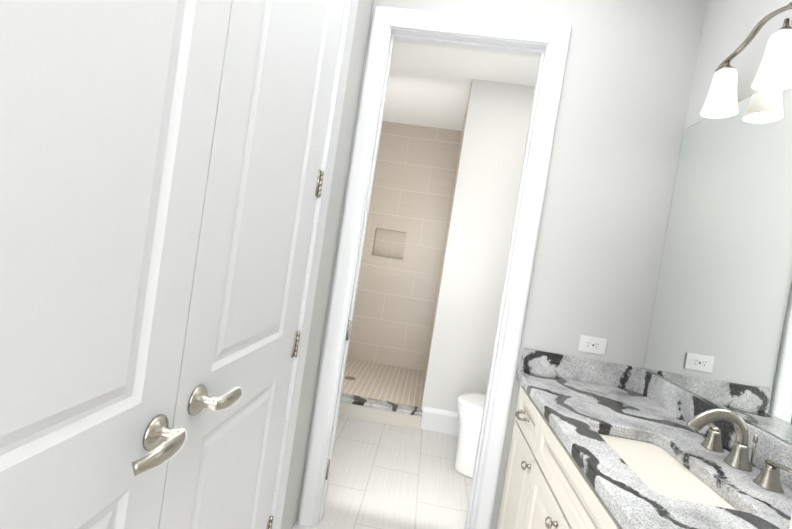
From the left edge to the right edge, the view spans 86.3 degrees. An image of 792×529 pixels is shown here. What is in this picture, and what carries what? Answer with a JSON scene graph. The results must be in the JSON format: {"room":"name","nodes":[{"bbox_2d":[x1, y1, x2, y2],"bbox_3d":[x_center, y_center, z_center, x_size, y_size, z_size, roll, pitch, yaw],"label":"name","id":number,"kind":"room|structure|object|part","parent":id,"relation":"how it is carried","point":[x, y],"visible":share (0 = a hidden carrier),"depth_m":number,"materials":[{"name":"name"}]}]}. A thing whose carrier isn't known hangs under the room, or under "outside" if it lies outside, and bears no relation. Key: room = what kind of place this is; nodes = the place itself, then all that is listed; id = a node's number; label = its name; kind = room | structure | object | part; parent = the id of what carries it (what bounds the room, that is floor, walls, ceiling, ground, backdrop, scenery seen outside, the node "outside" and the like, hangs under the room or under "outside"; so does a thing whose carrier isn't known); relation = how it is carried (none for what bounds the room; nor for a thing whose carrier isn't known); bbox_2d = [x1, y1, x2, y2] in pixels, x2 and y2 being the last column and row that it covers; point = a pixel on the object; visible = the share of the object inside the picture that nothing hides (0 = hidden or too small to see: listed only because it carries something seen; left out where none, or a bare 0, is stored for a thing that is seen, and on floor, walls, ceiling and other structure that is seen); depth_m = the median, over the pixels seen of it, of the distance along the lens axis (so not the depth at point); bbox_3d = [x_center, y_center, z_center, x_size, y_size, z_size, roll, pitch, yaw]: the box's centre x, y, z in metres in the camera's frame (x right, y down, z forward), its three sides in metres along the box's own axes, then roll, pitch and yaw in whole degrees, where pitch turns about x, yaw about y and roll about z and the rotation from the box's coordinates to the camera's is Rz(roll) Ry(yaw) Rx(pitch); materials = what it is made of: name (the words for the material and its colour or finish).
{"room":"bathroom","nodes":[
{"label":"bathroom","id":0,"kind":"room"},
{"bbox_2d":[281,0,372,528],"bbox_3d":[-0.360,-0.148,1.875,0.120,2.890,0.420,9,2,5],"label":"wall","id":1,"kind":"structure","parent":0,"point":[331,231],"depth_m":1.94,"materials":[{"name":"white paint"}]},
{"bbox_2d":[0,0,231,528],"bbox_3d":[-0.443,0.095,0.484,0.107,2.438,0.776,9,2,5],"label":"door leaf","id":2,"kind":"structure","parent":1,"relation":"in","point":[108,108],"depth_m":0.62,"materials":[{"name":"white paint"}]},
{"bbox_3d":[-0.436,0.332,0.777,0.072,0.068,0.151,9,2,5],"label":"lever","id":3,"kind":"part","parent":2,"relation":"part of","materials":[{"name":"silver metal"}]},
{"bbox_2d":[158,0,345,528],"bbox_3d":[-0.373,0.084,1.266,0.107,2.438,0.785,9,2,5],"label":"door leaf","id":4,"kind":"structure","parent":1,"relation":"in","point":[262,194],"depth_m":1.14,"materials":[{"name":"white paint"}]},
{"bbox_2d":[270,0,358,528],"bbox_3d":[-0.464,0.029,0.875,0.143,2.565,1.747,9,2,5],"label":"door frame","id":5,"kind":"structure","parent":1,"relation":"attached to","point":[317,242],"depth_m":1.67,"materials":[{"name":"white paint"}]},
{"bbox_2d":[339,393,418,429],"bbox_3d":[-0.513,1.169,3.562,1.410,0.150,0.125,9,2,5],"label":"shower curb","id":6,"kind":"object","parent":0,"point":[358,407],"depth_m":3.48,"materials":[{"name":"tile"}]},
{"bbox_2d":[292,415,471,528],"bbox_3d":[-0.205,1.365,1.832,2.975,0.050,6.800,9,2,5],"label":"floor","id":7,"kind":"structure","parent":0,"point":[383,476],"depth_m":2.64,"materials":[{"name":"tile"}]},
{"bbox_2d":[342,358,423,406],"bbox_3d":[-0.448,1.185,4.247,1.425,0.100,1.430,9,2,5],"label":"mosaic shower floor","id":8,"kind":"structure","parent":7,"relation":"on","point":[388,383],"depth_m":4.25,"materials":[{"name":"beige tile"}]},
{"bbox_2d":[345,376,355,379],"bbox_3d":[-0.455,1.132,4.211,0.110,0.004,0.110,9,2,5],"label":"floor drain","id":9,"kind":"object","parent":8,"relation":"on","point":[350,378],"visible":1,"depth_m":4.21,"materials":[{"name":"silver metal"}]},
{"bbox_2d":[454,393,485,478],"bbox_3d":[0.763,1.025,2.875,0.709,0.855,0.450,9,2,5],"label":"toilet","id":10,"kind":"object","parent":7,"relation":"on","point":[470,407],"visible":0.29,"depth_m":2.81,"materials":[{"name":"white ceramic"}]},
{"bbox_3d":[0.666,0.972,2.883,0.501,0.053,0.392,9,2,5],"label":"seat lid","id":11,"kind":"part","parent":10,"relation":"part of","materials":[{"name":"white ceramic"}]},
{"bbox_2d":[497,380,624,528],"bbox_3d":[0.693,1.034,1.246,0.602,0.905,1.515,9,2,5],"label":"bathroom vanity","id":12,"kind":"object","parent":7,"relation":"on","point":[545,487],"depth_m":1.43,"materials":[{"name":"beige paint"}]},
{"bbox_3d":[0.488,1.008,1.745,0.020,0.598,0.369,9,2,5],"label":"door","id":13,"kind":"part","parent":12,"relation":"part of","materials":[{"name":"beige paint"}]},
{"bbox_3d":[0.546,0.628,1.734,0.020,0.148,0.369,9,2,5],"label":"drawer","id":14,"kind":"part","parent":12,"relation":"part of","materials":[{"name":"beige paint"}]},
{"bbox_2d":[517,368,791,528],"bbox_3d":[0.784,0.570,1.231,0.563,0.040,1.515,9,2,5],"label":"countertop","id":15,"kind":"structure","parent":12,"relation":"on","point":[581,412],"depth_m":1.17,"materials":[{"name":"grey stone"}]},
{"bbox_2d":[535,417,635,528],"bbox_3d":[0.498,0.635,1.203,0.020,0.148,0.683,9,2,5],"label":"drawer front","id":16,"kind":"object","parent":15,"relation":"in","point":[577,501],"depth_m":1.20,"materials":[{"name":"beige paint"}]},
{"bbox_2d":[605,432,728,503],"bbox_3d":[0.721,0.650,1.193,0.264,0.157,0.474,9,2,5],"label":"sink","id":17,"kind":"object","parent":15,"relation":"in","point":[657,463],"depth_m":1.22,"materials":[{"name":"white ceramic"}]},
{"bbox_2d":[681,400,791,491],"bbox_3d":[0.940,0.494,1.222,0.197,0.158,0.381,9,2,5],"label":"faucet","id":18,"kind":"object","parent":15,"relation":"on","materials":[{"name":"silver metal"}]},
{"bbox_2d":[347,121,458,370],"bbox_3d":[-0.174,-0.254,4.922,1.410,2.790,0.005,9,2,5],"label":"wall","id":19,"kind":"structure","parent":0,"point":[412,200],"depth_m":4.90,"materials":[{"name":"tile"}]},
{"bbox_2d":[383,42,538,130],"bbox_3d":[0.238,-1.541,1.752,2.975,0.050,6.800,9,2,5],"label":"ceiling","id":20,"kind":"structure","parent":0,"point":[429,86],"depth_m":3.47,"materials":[{"name":"white paint"}]},
{"bbox_2d":[415,79,534,429],"bbox_3d":[0.993,-0.004,4.131,1.070,2.890,1.561,9,2,5],"label":"wall","id":21,"kind":"structure","parent":0,"point":[482,224],"depth_m":3.44,"materials":[{"name":"white paint"}]},
{"bbox_2d":[420,406,458,435],"bbox_3d":[0.654,1.332,3.451,0.904,0.185,0.020,9,2,5],"label":"baseboard","id":22,"kind":"structure","parent":21,"relation":"attached to","point":[440,420],"depth_m":3.46,"materials":[{"name":"white paint"}]},
{"bbox_2d":[296,0,705,528],"bbox_3d":[0.409,-0.036,2.079,1.635,2.890,0.120,9,2,5],"label":"wall","id":23,"kind":"structure","parent":0,"point":[623,103],"depth_m":1.96,"materials":[{"name":"white paint"}]},
{"bbox_2d":[298,6,571,528],"bbox_3d":[0.168,0.091,2.092,0.929,2.565,0.145,9,2,5],"label":"door frame","id":24,"kind":"structure","parent":23,"relation":"attached to","point":[555,38],"depth_m":2.03,"materials":[{"name":"white paint"}]},
{"bbox_3d":[-0.292,0.683,2.128,0.012,0.815,0.013,9,2,5],"label":"jamb hinge knuckles","id":25,"kind":"part","parent":24,"relation":"part of","materials":[{"name":"white paint"}]},
{"bbox_2d":[521,348,640,387],"bbox_3d":[0.858,0.487,1.974,0.531,0.106,0.020,9,2,5],"label":"backsplash","id":26,"kind":"structure","parent":23,"relation":"attached to","point":[553,364],"depth_m":1.96,"materials":[{"name":"grey stone"}]},
{"bbox_2d":[578,335,606,354],"bbox_3d":[0.919,0.377,1.974,0.120,0.076,0.008,9,2,5],"label":"outlet","id":27,"kind":"object","parent":23,"relation":"attached to","point":[590,344],"visible":1,"depth_m":1.97,"materials":[{"name":"white plastic"}]},
{"bbox_2d":[654,0,791,444],"bbox_3d":[1.170,0.114,0.848,0.120,2.890,5.120,9,2,5],"label":"wall","id":28,"kind":"structure","parent":0,"point":[728,26],"depth_m":1.69,"materials":[{"name":"white paint"}]},
{"bbox_2d":[637,368,791,463],"bbox_3d":[1.062,0.540,1.206,0.020,0.106,1.515,9,2,5],"label":"backsplash","id":29,"kind":"structure","parent":28,"relation":"attached to","point":[671,396],"depth_m":1.65,"materials":[{"name":"grey stone"}]},
{"bbox_2d":[643,88,791,443],"bbox_3d":[1.162,-0.058,1.188,0.005,1.102,1.512,9,2,5],"label":"mirror","id":30,"kind":"object","parent":28,"relation":"attached to","point":[720,332],"visible":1,"depth_m":1.48,"materials":[{"name":"clear glass"}]},
{"bbox_2d":[700,2,791,117],"bbox_3d":[1.203,-0.700,1.300,0.139,0.295,0.627,9,2,5],"label":"sconce","id":31,"kind":"object","parent":28,"relation":"attached to","point":[774,73],"visible":1,"depth_m":1.35,"materials":[{"name":"white glass"}]}
]}

